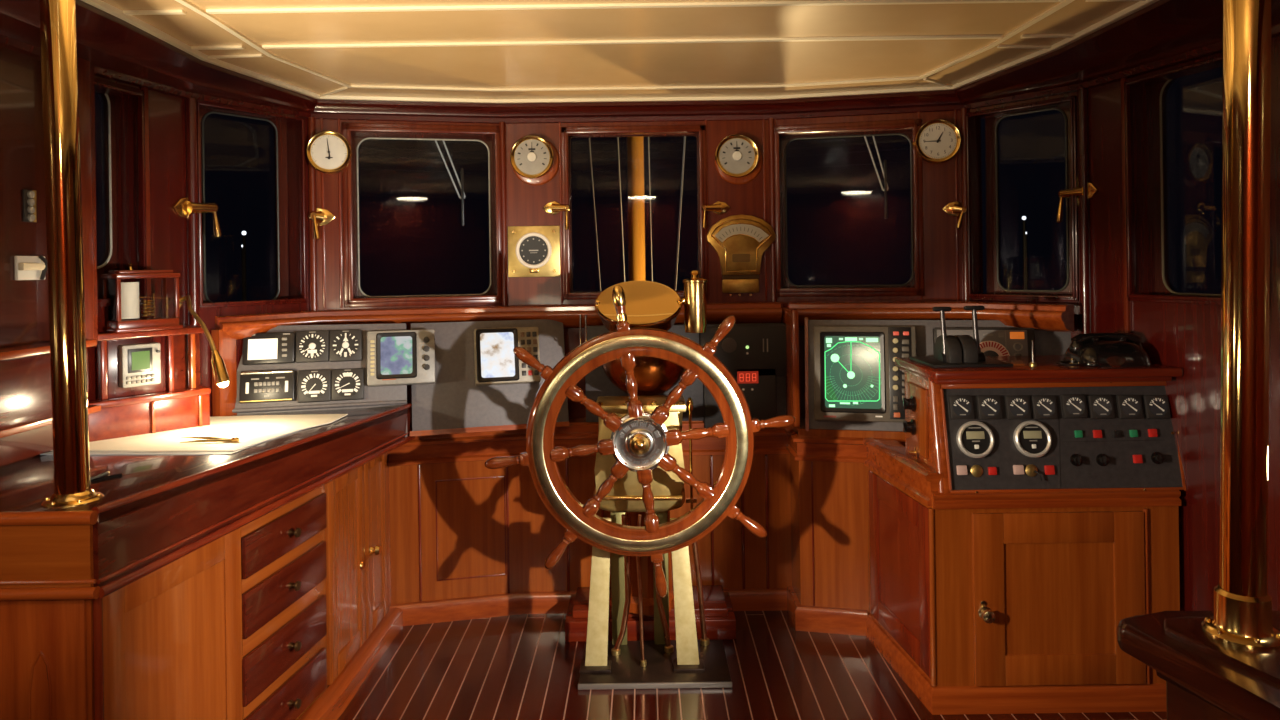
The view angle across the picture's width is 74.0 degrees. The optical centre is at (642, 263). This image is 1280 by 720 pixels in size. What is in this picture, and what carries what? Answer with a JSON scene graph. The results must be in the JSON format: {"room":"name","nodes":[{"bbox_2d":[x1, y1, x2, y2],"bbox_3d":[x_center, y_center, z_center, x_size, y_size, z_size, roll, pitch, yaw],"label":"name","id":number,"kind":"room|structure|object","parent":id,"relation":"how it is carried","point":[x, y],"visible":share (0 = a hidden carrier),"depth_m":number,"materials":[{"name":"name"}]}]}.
{"room":"control cabin","nodes":[
{"label":"control cabin","id":0,"kind":"room"},
{"bbox_2d":[0,46,51,467],"bbox_3d":[-1.944,0.432,0.700,0.100,2.350,4.200,-1,0,0],"label":"wall","id":1,"kind":"structure","parent":0,"point":[24,304],"depth_m":2.60,"materials":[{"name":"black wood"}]},
{"bbox_2d":[22,189,36,221],"bbox_3d":[-1.895,-0.179,2.628,0.016,0.099,0.047,-1,0,0],"label":"switch plate","id":2,"kind":"object","parent":1,"relation":"attached to","point":[29,206],"visible":1,"depth_m":2.62,"materials":[{"name":"black"}]},
{"bbox_2d":[14,255,47,279],"bbox_3d":[-1.882,0.011,2.627,0.036,0.079,0.120,-1,0,0],"label":"card holder","id":3,"kind":"object","parent":1,"relation":"attached to","point":[26,267],"visible":0.98,"depth_m":2.61,"materials":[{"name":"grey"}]},
{"bbox_2d":[0,339,100,465],"bbox_3d":[-1.839,0.412,2.400,0.110,0.328,0.800,-1,0,0],"label":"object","id":4,"kind":"object","parent":1,"relation":"attached to","point":[26,431],"visible":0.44,"depth_m":2.51,"materials":[{"name":"brown wood"}]},
{"bbox_2d":[88,76,187,400],"bbox_3d":[-1.888,0.431,3.095,0.100,2.350,0.580,-1,0,11],"label":"wall","id":5,"kind":"structure","parent":0,"point":[167,146],"depth_m":3.19,"materials":[{"name":"brown wood"}]},
{"bbox_2d":[77,57,97,341],"bbox_3d":[-1.881,-0.224,2.805,0.095,0.980,0.100,-1,0,0],"label":"trim","id":6,"kind":"structure","parent":5,"relation":"attached to","point":[86,89],"depth_m":2.81,"materials":[{"name":"brown wood"}]},
{"bbox_2d":[94,77,146,306],"bbox_3d":[-1.923,-0.260,2.962,0.137,0.873,0.429,-1,0,11],"label":"window","id":7,"kind":"structure","parent":5,"relation":"in","point":[109,262],"depth_m":3.11,"materials":[{"name":"brown wood"}]},
{"bbox_2d":[141,87,151,317],"bbox_3d":[-1.833,-0.209,3.137,0.019,0.890,0.022,-1,0,11],"label":"trim","id":8,"kind":"structure","parent":5,"relation":"attached to","point":[146,99],"depth_m":3.13,"materials":[{"name":"brown wood"}]},
{"bbox_2d":[89,394,209,441],"bbox_3d":[-1.745,0.550,3.053,0.203,0.128,0.553,-1,0,11],"label":"backsplash","id":9,"kind":"structure","parent":5,"relation":"attached to","point":[179,413],"depth_m":2.99,"materials":[{"name":"brown wood"}]},
{"bbox_2d":[89,324,210,441],"bbox_3d":[-1.753,0.425,3.050,0.219,0.378,0.553,-1,0,14],"label":"instrument cabinet","id":10,"kind":"object","parent":5,"relation":"attached to","point":[179,401],"visible":0.77,"depth_m":3.02,"materials":[{"name":"brown wood"}]},
{"bbox_2d":[118,342,160,387],"bbox_3d":[-1.769,0.355,2.993,0.044,0.148,0.130,-1,0,34],"label":"display","id":11,"kind":"object","parent":10,"relation":"in","point":[139,364],"visible":1,"depth_m":2.98,"materials":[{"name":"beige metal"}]},
{"bbox_2d":[101,262,182,332],"bbox_3d":[-1.787,0.115,3.032,0.114,0.243,0.231,-1,0,32],"label":"barograph","id":12,"kind":"object","parent":10,"relation":"on","point":[123,309],"visible":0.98,"depth_m":2.97,"materials":[{"name":"brown wood"}]},
{"bbox_2d":[89,384,210,408],"bbox_3d":[-1.742,0.474,3.053,0.213,0.024,0.550,-1,0,11],"label":"shelf","id":13,"kind":"object","parent":10,"relation":"attached to","point":[178,393],"depth_m":3.02,"materials":[{"name":"brown wood"}]},
{"bbox_2d":[98,324,203,340],"bbox_3d":[-1.758,0.248,3.055,0.185,0.023,0.549,-1,0,11],"label":"shelf","id":14,"kind":"object","parent":10,"relation":"attached to","point":[188,331],"depth_m":3.05,"materials":[{"name":"brown wood"}]},
{"bbox_2d":[179,294,229,387],"bbox_3d":[-1.655,0.278,3.147,0.455,0.326,0.077,-1,0,42],"label":"lamp","id":15,"kind":"object","parent":5,"relation":"attached to","point":[221,377],"visible":0.93,"depth_m":3.02,"materials":[{"name":"gold metal"}]},
{"bbox_2d":[200,106,309,416],"bbox_3d":[-1.676,0.428,3.627,0.100,2.350,0.549,-1,0,33],"label":"wall","id":16,"kind":"structure","parent":0,"point":[207,315],"depth_m":3.80,"materials":[{"name":"brown wood"}]},
{"bbox_2d":[185,97,200,383],"bbox_3d":[-1.782,-0.035,3.364,0.044,1.240,0.043,-1,0,0],"label":"trim","id":17,"kind":"structure","parent":16,"relation":"attached to","point":[191,143],"depth_m":3.35,"materials":[{"name":"brown wood"}]},
{"bbox_2d":[211,329,236,416],"bbox_3d":[-1.724,0.444,3.460,0.082,0.360,0.106,-1,0,11],"label":"trim","id":18,"kind":"structure","parent":16,"relation":"attached to","point":[223,399],"depth_m":3.44,"materials":[{"name":"brown wood"}]},
{"bbox_2d":[197,101,307,307],"bbox_3d":[-1.690,-0.237,3.619,0.137,0.907,0.503,-1,0,33],"label":"window","id":19,"kind":"structure","parent":16,"relation":"in","point":[281,296],"depth_m":3.78,"materials":[{"name":"brown wood"}]},
{"bbox_2d":[173,197,220,237],"bbox_3d":[-1.776,-0.202,3.373,0.057,0.195,0.215,-1,0,19],"label":"handle","id":20,"kind":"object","parent":19,"relation":"attached to","point":[183,207],"depth_m":3.35,"materials":[{"name":"gold metal"}]},
{"bbox_2d":[232,323,406,436],"bbox_3d":[-1.389,0.493,3.607,0.745,0.538,0.136,-1,0,-15],"label":"panel","id":21,"kind":"object","parent":16,"relation":"attached to","point":[379,396],"visible":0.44,"depth_m":3.62,"materials":[{"name":"grey metal"}]},
{"bbox_2d":[239,369,295,403],"bbox_3d":[-1.556,0.507,3.525,0.212,0.131,0.063,-1,0,-15],"label":"autopilot","id":22,"kind":"object","parent":21,"relation":"attached to","point":[269,385],"visible":1,"depth_m":3.51,"materials":[{"name":"black plastic"}]},
{"bbox_2d":[251,377,284,396],"bbox_3d":[-1.549,0.507,3.509,0.129,0.080,0.002,-1,-14,-15],"label":"print","id":23,"kind":"object","parent":22,"relation":"on","point":[265,377],"depth_m":3.51},
{"bbox_2d":[242,332,295,364],"bbox_3d":[-1.567,0.354,3.563,0.202,0.132,0.061,-1,0,-15],"label":"navigator","id":24,"kind":"object","parent":21,"relation":"attached to","point":[277,347],"visible":0.98,"depth_m":3.55,"materials":[{"name":"glass"}]},
{"bbox_2d":[296,330,328,362],"bbox_3d":[-1.403,0.351,3.611,0.132,0.133,0.055,-1,0,-15],"label":"gauge","id":25,"kind":"object","parent":21,"relation":"attached to","point":[311,346],"visible":1,"depth_m":3.60,"materials":[{"name":"black"}]},
{"bbox_2d":[298,369,330,402],"bbox_3d":[-1.380,0.513,3.573,0.130,0.134,0.056,-1,0,-15],"label":"gauge","id":26,"kind":"object","parent":21,"relation":"attached to","point":[313,385],"visible":1,"depth_m":3.56,"materials":[{"name":"black"}]},
{"bbox_2d":[329,329,361,361],"bbox_3d":[-1.274,0.350,3.644,0.132,0.134,0.056,-1,0,-15],"label":"gauge","id":27,"kind":"object","parent":21,"relation":"attached to","point":[344,345],"visible":1,"depth_m":3.63,"materials":[{"name":"black"}]},
{"bbox_2d":[331,368,363,400],"bbox_3d":[-1.252,0.511,3.607,0.131,0.131,0.055,-1,0,-15],"label":"gauge","id":28,"kind":"object","parent":21,"relation":"attached to","point":[346,384],"visible":1,"depth_m":3.59,"materials":[{"name":"black"}]},
{"bbox_2d":[367,329,434,386],"bbox_3d":[-1.044,0.406,3.674,0.281,0.237,0.117,-1,0,-15],"label":"echo sounder","id":29,"kind":"object","parent":21,"relation":"attached to","point":[396,357],"visible":1,"depth_m":3.65,"materials":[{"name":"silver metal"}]},
{"bbox_2d":[315,119,501,423],"bbox_3d":[-1.081,0.420,3.979,0.854,2.350,0.100,-1,0,-14],"label":"wall","id":30,"kind":"structure","parent":0,"point":[332,279],"depth_m":3.85,"materials":[{"name":"brown wood"}]},
{"bbox_2d":[308,117,317,310],"bbox_3d":[-1.486,-0.214,3.824,0.032,0.890,0.031,-1,0,0],"label":"trim","id":31,"kind":"structure","parent":30,"relation":"attached to","point":[311,120],"depth_m":3.81,"materials":[{"name":"brown wood"}]},
{"bbox_2d":[306,130,351,173],"bbox_3d":[-1.410,-0.501,3.822,0.190,0.190,0.057,-1,0,-14],"label":"barometer","id":32,"kind":"object","parent":30,"relation":"attached to","point":[328,152],"visible":1,"depth_m":3.80,"materials":[{"name":"gold metal"}]},
{"bbox_2d":[320,118,342,307],"bbox_3d":[-1.411,-0.230,3.850,0.085,0.860,0.008,-1,0,-14],"label":"trim","id":33,"kind":"structure","parent":30,"relation":"attached to","point":[321,119],"depth_m":3.85,"materials":[{"name":"brown wood"}]},
{"bbox_2d":[341,122,501,307],"bbox_3d":[-1.022,-0.228,3.994,0.757,0.870,0.137,-1,0,-14],"label":"window","id":34,"kind":"structure","parent":30,"relation":"in","point":[354,296],"depth_m":3.97,"materials":[{"name":"brown wood"}]},
{"bbox_2d":[499,122,507,305],"bbox_3d":[-0.660,-0.226,4.024,0.028,0.890,0.027,-1,0,0],"label":"trim","id":35,"kind":"structure","parent":30,"relation":"attached to","point":[501,124],"depth_m":4.01,"materials":[{"name":"brown wood"}]},
{"bbox_2d":[389,418,791,603],"bbox_3d":[-0.246,1.153,3.924,1.851,0.860,0.208,-1,0,-4],"label":"wall","id":36,"kind":"structure","parent":0,"point":[470,513],"depth_m":3.88,"materials":[{"name":"brown wood"}]},
{"bbox_2d":[418,465,509,601],"bbox_3d":[-0.805,1.196,3.828,0.398,0.610,0.009,-1,0,-12],"label":"trim","id":37,"kind":"structure","parent":36,"relation":"attached to","point":[506,495],"depth_m":3.83,"materials":[{"name":"brown wood"}]},
{"bbox_2d":[410,319,568,436],"bbox_3d":[-0.691,0.501,3.818,0.695,0.483,0.158,-1,0,-15],"label":"panel","id":38,"kind":"object","parent":36,"relation":"attached to","point":[454,404],"visible":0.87,"depth_m":3.78,"materials":[{"name":"grey metal"}]},
{"bbox_2d":[473,327,540,385],"bbox_3d":[-0.611,0.415,3.826,0.288,0.253,0.123,-1,0,-15],"label":"plotter","id":39,"kind":"object","parent":38,"relation":"attached to","point":[495,361],"visible":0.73,"depth_m":3.79,"materials":[{"name":"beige plastic"}]},
{"bbox_2d":[390,588,786,625],"bbox_3d":[-0.231,1.538,3.849,1.825,0.090,0.117,-1,0,-4],"label":"baseboard","id":40,"kind":"structure","parent":36,"relation":"attached to","point":[755,599],"depth_m":3.85,"materials":[{"name":"brown wood"}]},
{"bbox_2d":[388,422,789,465],"bbox_3d":[-0.241,0.806,3.847,1.825,0.155,0.121,-1,0,-4],"label":"trim","id":41,"kind":"structure","parent":36,"relation":"attached to","point":[479,446],"depth_m":3.85,"materials":[{"name":"brown wood"}]},
{"bbox_2d":[566,455,768,591],"bbox_3d":[0.112,1.184,3.884,0.922,0.610,0.018,-1,0,0],"label":"trim","id":42,"kind":"structure","parent":36,"relation":"attached to","point":[766,456],"depth_m":3.88,"materials":[{"name":"brown wood"}]},
{"bbox_2d":[585,323,785,427],"bbox_3d":[0.204,0.518,3.885,0.934,0.482,0.060,-1,0,0],"label":"panel","id":43,"kind":"object","parent":36,"relation":"attached to","point":[754,354],"visible":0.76,"depth_m":3.86,"materials":[{"name":"black"}]},
{"bbox_2d":[102,0,1138,98],"bbox_3d":[0.026,-0.800,1.315,3.875,0.060,5.430,-1,0,0],"label":"ceiling","id":44,"kind":"structure","parent":0,"point":[729,63],"depth_m":2.98,"materials":[{"name":"beige paint"}]},
{"bbox_2d":[81,0,1158,103],"bbox_3d":[-0.034,-0.764,1.292,3.153,0.016,5.385,-1,0,0],"label":"trim","id":45,"kind":"structure","parent":44,"relation":"attached to","point":[126,15],"depth_m":2.92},
{"bbox_2d":[506,120,770,417],"bbox_3d":[-0.014,0.405,4.080,1.280,2.350,0.100,-1,0,0],"label":"wall","id":46,"kind":"structure","parent":0,"point":[525,202],"depth_m":4.03,"materials":[{"name":"brown wood"}]},
{"bbox_2d":[215,302,781,339],"bbox_3d":[-0.585,0.252,3.855,2.472,0.112,0.389,-1,0,-12],"label":"trim","id":47,"kind":"structure","parent":46,"relation":"attached to","point":[743,312],"depth_m":3.91,"materials":[{"name":"brown wood"}]},
{"bbox_2d":[508,226,559,276],"bbox_3d":[-0.515,-0.059,4.013,0.246,0.241,0.034,-1,0,0],"label":"gauge","id":48,"kind":"object","parent":46,"relation":"attached to","point":[533,251],"visible":1,"depth_m":4.02,"materials":[{"name":"gold metal"}]},
{"bbox_2d":[510,135,559,185],"bbox_3d":[-0.508,-0.487,4.002,0.228,0.232,0.057,-1,0,0],"label":"gauge","id":49,"kind":"object","parent":46,"relation":"attached to","point":[535,160],"visible":1,"depth_m":3.99,"materials":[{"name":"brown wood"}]},
{"bbox_2d":[561,125,707,299],"bbox_3d":[-0.041,-0.244,4.080,0.730,0.863,0.137,-1,0,0],"label":"window","id":50,"kind":"structure","parent":46,"relation":"in","point":[701,129],"depth_m":4.02,"materials":[{"name":"brown wood"}]},
{"bbox_2d":[505,119,767,302],"bbox_3d":[-0.035,-0.249,4.030,1.240,0.860,0.008,-1,0,0],"label":"trim","id":51,"kind":"structure","parent":46,"relation":"attached to","point":[763,120],"depth_m":4.03,"materials":[{"name":"brown wood"}]},
{"bbox_2d":[714,134,762,184],"bbox_3d":[0.453,-0.492,4.002,0.228,0.232,0.057,-1,0,0],"label":"gauge","id":52,"kind":"object","parent":46,"relation":"attached to","point":[738,159],"visible":1,"depth_m":3.99,"materials":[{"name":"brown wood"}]},
{"bbox_2d":[707,215,775,295],"bbox_3d":[0.465,-0.040,4.013,0.326,0.385,0.034,-1,0,0],"label":"indicator","id":53,"kind":"object","parent":46,"relation":"attached to","point":[740,242],"visible":1,"depth_m":4.00,"materials":[{"name":"brown metal"}]},
{"bbox_2d":[337,610,1166,719],"bbox_3d":[0.061,1.604,1.354,3.991,0.050,5.593,-1,0,0],"label":"floor","id":54,"kind":"structure","parent":0,"point":[521,666],"depth_m":3.20,"materials":[{"name":"brown wood"}]},
{"bbox_2d":[0,528,242,719],"bbox_3d":[-1.528,1.185,2.240,0.690,0.832,0.565,-1,0,0],"label":"panel","id":55,"kind":"object","parent":54,"relation":"on","point":[166,644],"visible":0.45,"depth_m":2.11,"materials":[{"name":"brown wood"}]},
{"bbox_2d":[241,485,326,719],"bbox_3d":[-1.482,1.185,2.767,0.744,0.832,0.527,-1,0,0],"label":"drawers","id":56,"kind":"object","parent":54,"relation":"on","point":[284,568],"visible":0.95,"depth_m":2.73,"materials":[{"name":"brown wood"}]},
{"bbox_2d":[0,403,414,600],"bbox_3d":[-1.486,0.667,2.824,0.736,0.209,1.886,-1,0,8],"label":"countertop","id":57,"kind":"structure","parent":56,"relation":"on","point":[163,509],"depth_m":2.25,"materials":[{"name":"black wood"}]},
{"bbox_2d":[39,0,103,507],"bbox_3d":[-1.389,-0.089,2.045,0.143,1.324,0.126,-1,0,0],"label":"brass post","id":58,"kind":"object","parent":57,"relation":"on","point":[58,36],"visible":1,"depth_m":2.02,"materials":[{"name":"metal"}]},
{"bbox_2d":[40,414,347,454],"bbox_3d":[-1.550,0.599,3.012,0.752,0.007,0.804,-1,-2,0],"label":"chart","id":59,"kind":"object","parent":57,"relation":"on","point":[253,430],"visible":0.69,"depth_m":2.91,"materials":[{"name":"paper"}]},
{"bbox_2d":[325,452,390,687],"bbox_3d":[-1.443,1.184,3.397,0.741,0.832,0.735,-1,0,0],"label":"base cabinet","id":60,"kind":"object","parent":54,"relation":"on","point":[357,531],"visible":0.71,"depth_m":3.31,"materials":[{"name":"brown wood"}]},
{"bbox_2d":[298,608,402,719],"bbox_3d":[-1.132,1.554,2.859,0.103,0.085,1.808,-1,0,4],"label":"baseboard","id":61,"kind":"structure","parent":60,"relation":"attached to","point":[335,699],"depth_m":3.19,"materials":[{"name":"brown wood"}]},
{"bbox_2d":[579,270,707,615],"bbox_3d":[0.004,0.744,3.649,0.449,1.432,0.426,-1,0,-26],"label":"binnacle","id":62,"kind":"object","parent":54,"relation":"on","point":[649,304],"visible":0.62,"depth_m":3.54,"materials":[{"name":"gold metal"}]},
{"bbox_2d":[595,294,681,331],"bbox_3d":[-0.018,0.191,3.580,0.363,0.240,0.236,-1,0,0],"label":"hood","id":63,"kind":"object","parent":62,"relation":"attached to","point":[655,311],"depth_m":3.52,"materials":[{"name":"gold metal"}]},
{"bbox_2d":[602,356,684,395],"bbox_3d":[0.009,0.450,3.660,0.415,0.241,0.415,-1,0,0],"label":"bowl","id":64,"kind":"object","parent":62,"relation":"on","point":[654,376],"depth_m":3.51,"materials":[{"name":"gold metal"}]},
{"bbox_2d":[682,270,707,332],"bbox_3d":[0.220,0.156,3.580,0.107,0.262,0.107,-1,0,0],"label":"lamp","id":65,"kind":"object","parent":62,"relation":"attached to","point":[694,300],"depth_m":3.54,"materials":[{"name":"gold metal"}]},
{"bbox_2d":[565,585,735,641],"bbox_3d":[0.031,1.520,3.712,0.720,0.120,0.305,-1,0,0],"label":"plinth","id":66,"kind":"object","parent":54,"relation":"on","point":[720,619],"visible":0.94,"depth_m":3.58,"materials":[{"name":"brown wood"}]},
{"bbox_2d":[578,395,731,689],"bbox_3d":[0.038,1.057,3.354,0.574,1.044,0.392,-1,0,0],"label":"stand","id":67,"kind":"object","parent":54,"relation":"on","point":[686,661],"visible":0.7,"depth_m":3.32,"materials":[{"name":"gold metal"}]},
{"bbox_2d":[484,285,795,597],"bbox_3d":[-0.011,0.659,3.140,1.160,1.164,0.099,-1,0,0],"label":"helm","id":68,"kind":"object","parent":67,"relation":"attached to","point":[640,441],"visible":1,"depth_m":3.14,"materials":[{"name":"brown wood"}]},
{"bbox_2d":[863,355,1185,714],"bbox_3d":[1.416,0.951,3.259,0.974,1.218,0.687,-1,0,0],"label":"console","id":69,"kind":"object","parent":54,"relation":"on","point":[1003,581],"depth_m":2.98,"materials":[{"name":"brown wood"}]},
{"bbox_2d":[909,306,1012,367],"bbox_3d":[1.189,0.267,3.200,0.290,0.221,0.280,-1,0,0],"label":"throttle levers","id":70,"kind":"object","parent":69,"relation":"on","point":[950,351],"visible":1,"depth_m":3.15,"materials":[{"name":"black plastic"}]},
{"bbox_2d":[948,395,973,418],"bbox_3d":[1.138,0.513,3.039,0.084,0.084,0.034,-1,0,0],"label":"gauge","id":71,"kind":"object","parent":69,"relation":"attached to","point":[961,406],"visible":1,"depth_m":3.03,"materials":[{"name":"black"}]},
{"bbox_2d":[956,421,993,457],"bbox_3d":[1.178,0.622,3.012,0.128,0.129,0.050,-1,0,0],"label":"gauge","id":72,"kind":"object","parent":69,"relation":"attached to","point":[975,439],"depth_m":3.01,"materials":[{"name":"white"}]},
{"bbox_2d":[976,395,1002,418],"bbox_3d":[1.238,0.513,3.039,0.084,0.084,0.034,-1,0,0],"label":"gauge","id":73,"kind":"object","parent":69,"relation":"attached to","point":[989,406],"visible":1,"depth_m":3.03,"materials":[{"name":"black"}]},
{"bbox_2d":[1005,395,1030,419],"bbox_3d":[1.340,0.513,3.039,0.084,0.084,0.034,-1,0,0],"label":"gauge","id":74,"kind":"object","parent":69,"relation":"attached to","point":[1017,406],"visible":1,"depth_m":3.03,"materials":[{"name":"black"}]},
{"bbox_2d":[1013,421,1051,457],"bbox_3d":[1.381,0.620,3.012,0.128,0.129,0.050,-1,0,0],"label":"gauge","id":75,"kind":"object","parent":69,"relation":"attached to","point":[1031,438],"depth_m":3.01,"materials":[{"name":"white"}]},
{"bbox_2d":[1031,395,1057,419],"bbox_3d":[1.435,0.513,3.038,0.084,0.084,0.034,-1,0,0],"label":"gauge","id":76,"kind":"object","parent":69,"relation":"attached to","point":[1044,406],"visible":1,"depth_m":3.03,"materials":[{"name":"black"}]},
{"bbox_2d":[1060,394,1087,418],"bbox_3d":[1.541,0.509,3.039,0.084,0.084,0.034,-1,0,0],"label":"gauge","id":77,"kind":"object","parent":69,"relation":"on","point":[1073,405],"visible":1,"depth_m":3.03,"materials":[{"name":"black"}]},
{"bbox_2d":[1087,395,1114,418],"bbox_3d":[1.637,0.511,3.038,0.084,0.084,0.034,-1,0,0],"label":"gauge","id":78,"kind":"object","parent":69,"relation":"on","point":[1100,406],"visible":1,"depth_m":3.03,"materials":[{"name":"black"}]},
{"bbox_2d":[1056,333,1150,366],"bbox_3d":[1.669,0.310,3.126,0.338,0.115,0.213,-1,0,0],"label":"telephone","id":79,"kind":"object","parent":69,"relation":"on","point":[1088,349],"visible":0.99,"depth_m":3.06,"materials":[{"name":"black plastic"}]},
{"bbox_2d":[1116,395,1143,418],"bbox_3d":[1.739,0.511,3.038,0.084,0.084,0.034,-1,0,0],"label":"gauge","id":80,"kind":"object","parent":69,"relation":"attached to","point":[1128,406],"visible":1,"depth_m":3.03,"materials":[{"name":"black"}]},
{"bbox_2d":[1143,395,1170,418],"bbox_3d":[1.835,0.511,3.038,0.084,0.084,0.034,-1,0,0],"label":"gauge","id":81,"kind":"object","parent":69,"relation":"attached to","point":[1155,406],"visible":1,"depth_m":3.03,"materials":[{"name":"black"}]},
{"bbox_2d":[1117,611,1279,719],"bbox_3d":[1.383,1.083,1.062,1.104,0.956,0.925,-1,0,0],"label":"countertop","id":82,"kind":"structure","parent":54,"relation":"on","point":[1206,677],"depth_m":1.36,"materials":[{"name":"black wood"}]},
{"bbox_2d":[1202,0,1279,649],"bbox_3d":[0.990,-0.087,1.400,0.137,1.395,0.114,-1,0,0],"label":"brass post","id":83,"kind":"object","parent":82,"relation":"on","point":[1242,617],"visible":1,"depth_m":1.37,"materials":[{"name":"metal"}]},
{"bbox_2d":[790,417,905,613],"bbox_3d":[1.202,1.133,3.717,1.127,0.860,0.327,-1,0,12],"label":"wall","id":84,"kind":"structure","parent":0,"point":[840,498],"depth_m":3.64,"materials":[{"name":"brown wood"}]},
{"bbox_2d":[781,307,799,426],"bbox_3d":[0.666,0.456,3.850,0.030,0.510,0.300,-1,0,0],"label":"trim","id":85,"kind":"structure","parent":84,"relation":"attached to","point":[790,317],"depth_m":3.71,"materials":[{"name":"brown wood"}]},
{"bbox_2d":[787,586,866,635],"bbox_3d":[0.737,1.520,3.702,0.205,0.100,0.458,-1,0,-40],"label":"baseboard","id":86,"kind":"structure","parent":84,"relation":"attached to","point":[846,621],"depth_m":3.62,"materials":[{"name":"brown wood"}]},
{"bbox_2d":[784,427,905,462],"bbox_3d":[1.130,0.788,3.587,1.160,0.108,0.273,-1,0,23],"label":"trim","id":87,"kind":"structure","parent":84,"relation":"attached to","point":[801,448],"depth_m":3.63,"materials":[{"name":"brown wood"}]},
{"bbox_2d":[805,317,1070,431],"bbox_3d":[1.229,0.473,3.582,1.072,0.492,0.130,-1,0,13],"label":"panel","id":88,"kind":"object","parent":84,"relation":"attached to","point":[1047,343],"visible":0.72,"depth_m":3.62,"materials":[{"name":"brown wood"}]},
{"bbox_2d":[814,326,915,422],"bbox_3d":[0.940,0.466,3.606,0.419,0.404,0.154,-1,0,13],"label":"radar","id":89,"kind":"object","parent":88,"relation":"attached to","point":[857,377],"visible":0.9,"depth_m":3.57,"materials":[{"name":"green glass"}]},
{"bbox_2d":[933,328,1035,355],"bbox_3d":[1.411,0.357,3.518,0.393,0.187,0.111,-1,0,13],"label":"radio","id":90,"kind":"object","parent":88,"relation":"attached to","point":[993,341],"visible":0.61,"depth_m":3.49,"materials":[{"name":"black"}]},
{"bbox_2d":[983,331,1006,355],"bbox_3d":[1.445,0.346,3.490,0.089,0.145,0.001,-1,-10,13],"label":"print","id":91,"kind":"object","parent":90,"relation":"attached to","point":[1000,334],"depth_m":3.49},
{"bbox_2d":[776,111,962,416],"bbox_3d":[1.059,0.390,3.984,0.866,2.350,0.100,-1,0,13],"label":"wall","id":92,"kind":"structure","parent":0,"point":[939,228],"depth_m":3.87,"materials":[{"name":"brown wood"}]},
{"bbox_2d":[768,118,776,301],"bbox_3d":[0.614,-0.244,4.024,0.028,0.890,0.027,-1,0,0],"label":"trim","id":93,"kind":"structure","parent":92,"relation":"attached to","point":[770,120],"depth_m":4.01,"materials":[{"name":"brown wood"}]},
{"bbox_2d":[774,119,923,296],"bbox_3d":[0.955,-0.254,4.005,0.715,0.840,0.137,-1,0,13],"label":"window","id":94,"kind":"structure","parent":92,"relation":"in","point":[785,287],"depth_m":3.98,"materials":[{"name":"brown wood"}]},
{"bbox_2d":[774,110,959,299],"bbox_3d":[1.026,-0.264,3.938,0.823,0.860,0.008,-1,0,13],"label":"trim","id":95,"kind":"structure","parent":92,"relation":"attached to","point":[955,111],"depth_m":3.84,"materials":[{"name":"brown wood"}]},
{"bbox_2d":[789,301,1073,331],"bbox_3d":[1.218,0.223,3.690,1.163,0.112,0.309,-1,0,26],"label":"trim","id":96,"kind":"structure","parent":92,"relation":"attached to","point":[1038,316],"depth_m":3.70,"materials":[{"name":"brown wood"}]},
{"bbox_2d":[912,119,960,163],"bbox_3d":[1.324,-0.553,3.841,0.208,0.196,0.057,-1,0,13],"label":"clock","id":97,"kind":"object","parent":92,"relation":"attached to","point":[937,141],"visible":1,"depth_m":3.82,"materials":[{"name":"gold metal"}]},
{"bbox_2d":[960,108,969,300],"bbox_3d":[1.454,-0.245,3.834,0.032,0.910,0.031,-1,0,0],"label":"trim","id":98,"kind":"structure","parent":92,"relation":"attached to","point":[963,111],"depth_m":3.82,"materials":[{"name":"brown wood"}]},
{"bbox_2d":[968,92,1080,341],"bbox_3d":[1.672,0.382,3.666,0.100,2.350,0.523,-1,0,-38],"label":"wall","id":99,"kind":"structure","parent":0,"point":[975,121],"depth_m":3.85,"materials":[{"name":"brown wood"}]},
{"bbox_2d":[966,96,1078,300],"bbox_3d":[1.654,-0.265,3.677,0.137,0.904,0.491,-1,0,-38],"label":"window","id":100,"kind":"structure","parent":99,"relation":"in","point":[995,289],"depth_m":3.75,"materials":[{"name":"brown wood"}]},
{"bbox_2d":[1056,182,1097,222],"bbox_3d":[1.766,-0.262,3.447,0.049,0.183,0.189,-1,0,-23],"label":"handle","id":101,"kind":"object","parent":100,"relation":"attached to","point":[1092,189],"depth_m":3.45,"materials":[{"name":"gold metal"}]},
{"bbox_2d":[1077,89,1090,333],"bbox_3d":[1.787,0.400,3.424,0.040,2.210,0.039,-1,0,0],"label":"trim","id":102,"kind":"structure","parent":99,"relation":"attached to","point":[1082,94],"depth_m":3.41,"materials":[{"name":"brown wood"}]},
{"bbox_2d":[1088,36,1279,610],"bbox_3d":[1.937,0.378,3.026,0.100,2.350,0.850,-1,0,-13],"label":"wall","id":103,"kind":"structure","parent":0,"point":[1187,337],"depth_m":2.99,"materials":[{"name":"brown wood"}]},
{"bbox_2d":[0,0,1279,123],"bbox_3d":[0.028,-0.717,1.315,3.875,0.084,5.430,-1,0,0],"label":"trim","id":104,"kind":"structure","parent":103,"relation":"attached to","point":[1162,34],"depth_m":3.29,"materials":[{"name":"brown wood"}]},
{"bbox_2d":[1121,78,1130,332],"bbox_3d":[1.838,0.414,3.219,0.019,2.240,0.022,-1,0,-13],"label":"trim","id":105,"kind":"structure","parent":103,"relation":"attached to","point":[1127,304],"depth_m":3.21,"materials":[{"name":"brown wood"}]},
{"bbox_2d":[1124,52,1222,305],"bbox_3d":[1.949,-0.284,2.927,0.137,0.901,0.681,-1,0,-13],"label":"window","id":106,"kind":"structure","parent":103,"relation":"in","point":[1164,292],"depth_m":3.19,"materials":[{"name":"brown wood"}]},
{"label":"outside","id":107,"kind":"structure","parent":0,"visible":0},
{"bbox_2d":[627,137,645,280],"bbox_3d":[-0.044,0.211,6.600,0.148,2.740,0.148,-1,0,0],"label":"mast","id":108,"kind":"object","parent":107,"point":[635,145],"visible":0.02,"depth_m":6.54,"materials":[{"name":"brown wood"}]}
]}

